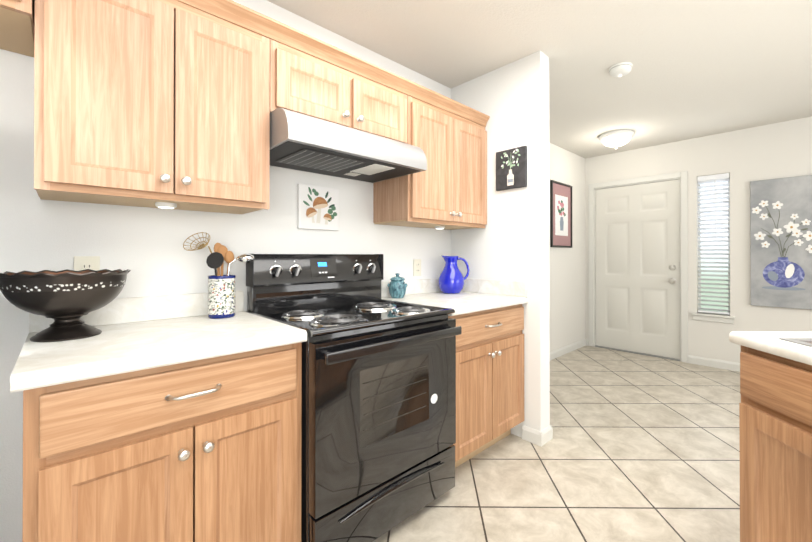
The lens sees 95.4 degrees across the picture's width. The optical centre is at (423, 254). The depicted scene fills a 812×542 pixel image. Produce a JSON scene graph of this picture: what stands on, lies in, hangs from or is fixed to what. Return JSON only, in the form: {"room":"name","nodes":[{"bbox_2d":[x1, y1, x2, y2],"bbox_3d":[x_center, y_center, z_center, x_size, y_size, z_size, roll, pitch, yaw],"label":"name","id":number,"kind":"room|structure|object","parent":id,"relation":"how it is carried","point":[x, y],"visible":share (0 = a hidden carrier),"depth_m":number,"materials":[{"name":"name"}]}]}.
{"room":"kitchen","nodes":[
{"label":"kitchen","id":0,"kind":"room"},
{"bbox_2d":[0,0,450,541],"bbox_3d":[-1.514,-0.047,1.220,4.708,2.460,0.120,0,0,-44],"label":"wall","id":1,"kind":"structure","parent":0,"point":[144,245],"depth_m":1.51,"materials":[{"name":"white paint"}]},
{"bbox_2d":[0,0,39,55],"bbox_3d":[-1.562,-0.809,0.835,0.936,0.228,0.362,0,0,-44],"label":"upper cabinet","id":2,"kind":"object","parent":1,"relation":"attached to","point":[13,13],"depth_m":1.10,"materials":[{"name":"brown wood"}]},
{"bbox_2d":[74,256,99,270],"bbox_3d":[-1.259,0.066,1.378,0.072,0.116,0.009,0,0,-44],"label":"electrical outlet","id":3,"kind":"object","parent":1,"relation":"attached to","point":[86,262],"visible":0.46,"depth_m":1.38,"materials":[{"name":"beige plastic"}]},
{"bbox_2d":[28,0,275,213],"bbox_3d":[-0.990,-0.561,1.410,0.675,0.721,0.341,0,0,-44],"label":"upper cabinet","id":4,"kind":"object","parent":1,"relation":"attached to","point":[168,104],"depth_m":1.25,"materials":[{"name":"brown wood"}]},
{"bbox_2d":[29,278,439,333],"bbox_3d":[-0.572,0.223,2.043,2.206,0.098,0.020,0,0,-44],"label":"backsplash","id":5,"kind":"structure","parent":1,"relation":"attached to","point":[142,309],"depth_m":1.52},
{"bbox_2d":[297,183,338,230],"bbox_3d":[-0.578,-0.255,2.037,0.242,0.238,0.024,0,0,-44],"label":"framed picture","id":6,"kind":"object","parent":1,"relation":"attached to","point":[317,207],"visible":1,"depth_m":2.02,"materials":[{"name":"white paper"}]},
{"bbox_2d":[276,28,411,144],"bbox_3d":[-0.472,-0.764,1.919,0.769,0.311,0.341,0,0,-44],"label":"upper cabinet","id":7,"kind":"object","parent":1,"relation":"attached to","point":[313,81],"depth_m":1.75,"materials":[{"name":"brown wood"}]},
{"bbox_2d":[270,107,426,182],"bbox_3d":[-0.423,-0.517,1.867,0.759,0.156,0.482,0,0,-44],"label":"range hood","id":8,"kind":"object","parent":1,"relation":"attached to","point":[303,142],"visible":1,"depth_m":1.70,"materials":[{"name":"silver metal"}]},
{"bbox_2d":[413,259,420,275],"bbox_3d":[-0.045,0.093,2.569,0.072,0.116,0.009,0,0,-44],"label":"electrical outlet","id":9,"kind":"object","parent":1,"relation":"attached to","point":[416,267],"visible":1,"depth_m":2.56,"materials":[{"name":"beige plastic"}]},
{"bbox_2d":[373,88,487,229],"bbox_3d":[0.066,-0.557,2.446,0.732,0.721,0.341,0,0,-44],"label":"upper cabinet","id":10,"kind":"object","parent":1,"relation":"attached to","point":[451,194],"depth_m":2.28,"materials":[{"name":"brown wood"}]},
{"bbox_2d":[451,51,549,437],"bbox_3d":[0.471,-0.041,2.644,0.120,2.460,0.849,0,0,-44],"label":"wall","id":11,"kind":"structure","parent":0,"point":[509,241],"depth_m":2.38,"materials":[{"name":"white paint"}]},
{"bbox_2d":[463,278,526,297],"bbox_3d":[0.436,0.225,2.576,0.020,0.098,0.629,0,0,-44],"label":"backsplash","id":12,"kind":"structure","parent":11,"relation":"attached to","point":[476,286],"depth_m":2.51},
{"bbox_2d":[496,146,526,190],"bbox_3d":[0.574,-0.562,2.435,0.025,0.260,0.226,0,0,-44],"label":"framed picture","id":13,"kind":"object","parent":11,"relation":"attached to","point":[511,168],"visible":1,"depth_m":2.42,"materials":[{"name":"black paint"}]},
{"bbox_2d":[522,425,552,440],"bbox_3d":[0.534,1.146,2.671,0.013,0.085,0.832,0,0,-44],"label":"baseboard","id":14,"kind":"structure","parent":11,"relation":"attached to","point":[547,433],"depth_m":2.33,"materials":[{"name":"white paint"}]},
{"bbox_2d":[267,0,811,157],"bbox_3d":[1.203,-1.305,0.452,7.744,0.050,5.850,0,0,-44],"label":"ceiling","id":15,"kind":"structure","parent":0,"point":[701,68],"depth_m":2.32,"materials":[{"name":"white paint"}]},
{"bbox_2d":[598,129,633,148],"bbox_3d":[2.037,-1.189,3.911,0.340,0.154,0.340,0,0,-44],"label":"flush ceiling light","id":16,"kind":"object","parent":15,"relation":"attached to","point":[615,138],"visible":1,"depth_m":3.82,"materials":[{"name":"white glass"}]},
{"bbox_2d":[609,62,632,76],"bbox_3d":[1.338,-1.250,2.510,0.144,0.042,0.144,0,0,-44],"label":"smoke detector","id":17,"kind":"object","parent":15,"relation":"attached to","point":[621,69],"visible":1,"depth_m":2.47,"materials":[{"name":"white plastic"}]},
{"bbox_2d":[373,346,740,541],"bbox_3d":[1.203,1.205,0.442,7.744,0.050,5.850,0,0,-44],"label":"floor","id":18,"kind":"structure","parent":0,"point":[640,448],"depth_m":2.04,"materials":[{"name":"tile"}]},
{"bbox_2d":[22,342,301,541],"bbox_3d":[-0.891,0.746,1.300,0.680,0.875,0.631,0,0,-44],"label":"base cabinet","id":19,"kind":"object","parent":18,"relation":"on","point":[169,418],"depth_m":1.04,"materials":[{"name":"brown wood"}]},
{"bbox_2d":[10,310,306,393],"bbox_3d":[-0.889,0.288,1.288,0.698,0.038,0.653,0,0,-44],"label":"countertop","id":20,"kind":"structure","parent":19,"relation":"on","point":[121,347],"depth_m":1.10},
{"bbox_2d":[0,269,130,341],"bbox_3d":[-1.164,0.161,1.206,0.319,0.214,0.324,0,0,-44],"label":"pedestal bowl","id":21,"kind":"object","parent":20,"relation":"on","point":[66,300],"visible":1,"depth_m":1.13,"materials":[{"name":"brown metal"}]},
{"bbox_2d":[183,232,254,318],"bbox_3d":[-0.884,0.088,1.606,0.261,0.363,0.146,0,0,-44],"label":"utensil crock","id":22,"kind":"object","parent":20,"relation":"on","point":[221,295],"visible":1,"depth_m":1.56,"materials":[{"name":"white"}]},
{"bbox_2d":[246,254,461,541],"bbox_3d":[-0.325,0.591,1.763,0.760,1.188,0.717,0,0,-44],"label":"stove","id":23,"kind":"object","parent":18,"relation":"on","point":[378,428],"visible":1,"depth_m":1.54,"materials":[{"name":"black metal"}]},
{"bbox_2d":[448,302,527,467],"bbox_3d":[0.167,0.750,2.338,0.733,0.875,0.631,0,0,-44],"label":"base cabinet","id":24,"kind":"object","parent":18,"relation":"on","point":[490,345],"depth_m":2.09,"materials":[{"name":"brown wood"}]},
{"bbox_2d":[381,290,527,317],"bbox_3d":[0.175,0.292,2.332,0.735,0.038,0.653,0,0,-44],"label":"countertop","id":25,"kind":"structure","parent":24,"relation":"on","point":[463,302],"depth_m":2.19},
{"bbox_2d":[387,273,407,297],"bbox_3d":[-0.165,0.195,2.312,0.112,0.154,0.112,0,0,-44],"label":"ginger jar","id":26,"kind":"object","parent":25,"relation":"on","point":[397,285],"visible":1,"depth_m":2.27,"materials":[{"name":"ceramic"}]},
{"bbox_2d":[438,255,469,293],"bbox_3d":[0.194,0.140,2.608,0.188,0.268,0.188,0,0,-44],"label":"pitcher","id":27,"kind":"object","parent":25,"relation":"on","point":[451,278],"visible":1,"depth_m":2.55,"materials":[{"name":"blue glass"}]},
{"bbox_2d":[729,331,811,541],"bbox_3d":[1.384,0.722,-0.022,2.256,0.914,2.256,0,0,-44],"label":"base cabinet","id":28,"kind":"object","parent":18,"relation":"on","point":[775,416],"visible":1,"depth_m":0.51,"materials":[{"name":"brown wood"}]},
{"bbox_2d":[549,142,584,351],"bbox_3d":[1.130,-0.036,3.969,2.676,2.460,0.120,0,0,-44],"label":"wall","id":29,"kind":"structure","parent":0,"point":[567,295],"depth_m":4.53,"materials":[{"name":"white paint"}]},
{"bbox_2d":[550,180,571,247],"bbox_3d":[1.630,-0.460,4.358,0.530,0.760,0.024,0,0,-44],"label":"picture","id":30,"kind":"object","parent":29,"relation":"attached to","point":[560,214],"visible":1,"depth_m":4.34,"materials":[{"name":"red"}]},
{"bbox_2d":[550,339,588,359],"bbox_3d":[1.183,1.151,3.910,2.675,0.085,0.030,0,0,-44],"label":"baseboard","id":31,"kind":"structure","parent":29,"relation":"attached to","point":[585,342],"depth_m":4.48,"materials":[{"name":"white paint"}]},
{"bbox_2d":[585,116,811,362],"bbox_3d":[3.987,-0.040,3.053,0.120,2.460,5.430,0,0,-44],"label":"wall","id":32,"kind":"structure","parent":0,"point":[744,158],"depth_m":3.79,"materials":[{"name":"white paint"}]},
{"bbox_2d":[595,179,679,358],"bbox_3d":[2.535,0.170,4.456,0.114,2.019,0.928,0,0,-44],"label":"entry door","id":33,"kind":"structure","parent":32,"relation":"in","point":[637,265],"depth_m":4.42,"materials":[{"name":"white paint"}]},
{"bbox_2d":[588,171,687,362],"bbox_3d":[2.572,0.140,4.483,0.136,2.112,1.069,0,0,-44],"label":"door frame","id":34,"kind":"structure","parent":32,"relation":"attached to","point":[592,188],"depth_m":4.25,"materials":[{"name":"white paint"}]},
{"bbox_2d":[691,179,734,323],"bbox_3d":[3.084,-0.066,3.934,0.135,1.559,0.367,0,0,-44],"label":"window","id":35,"kind":"structure","parent":32,"relation":"in","point":[714,317],"depth_m":3.96,"materials":[{"name":"white glass"}]},
{"bbox_2d":[697,173,729,314],"bbox_3d":[3.084,-0.108,3.928,0.060,1.470,0.269,0,0,-44],"label":"window blinds","id":36,"kind":"object","parent":35,"relation":"attached to","point":[715,178],"visible":0.9,"depth_m":3.92,"materials":[{"name":"white plastic"}]},
{"bbox_2d":[688,355,739,371],"bbox_3d":[4.374,1.146,2.559,0.013,0.085,4.189,0,0,-44],"label":"baseboard","id":37,"kind":"structure","parent":32,"relation":"attached to","point":[715,363],"depth_m":3.89,"materials":[{"name":"white paint"}]},
{"bbox_2d":[750,175,811,309],"bbox_3d":[3.425,-0.109,3.509,0.042,1.232,0.476,0,0,-44],"label":"framed picture","id":38,"kind":"object","parent":32,"relation":"attached to","point":[781,237],"visible":1,"depth_m":3.51,"materials":[{"name":"grey paint"}]}
]}

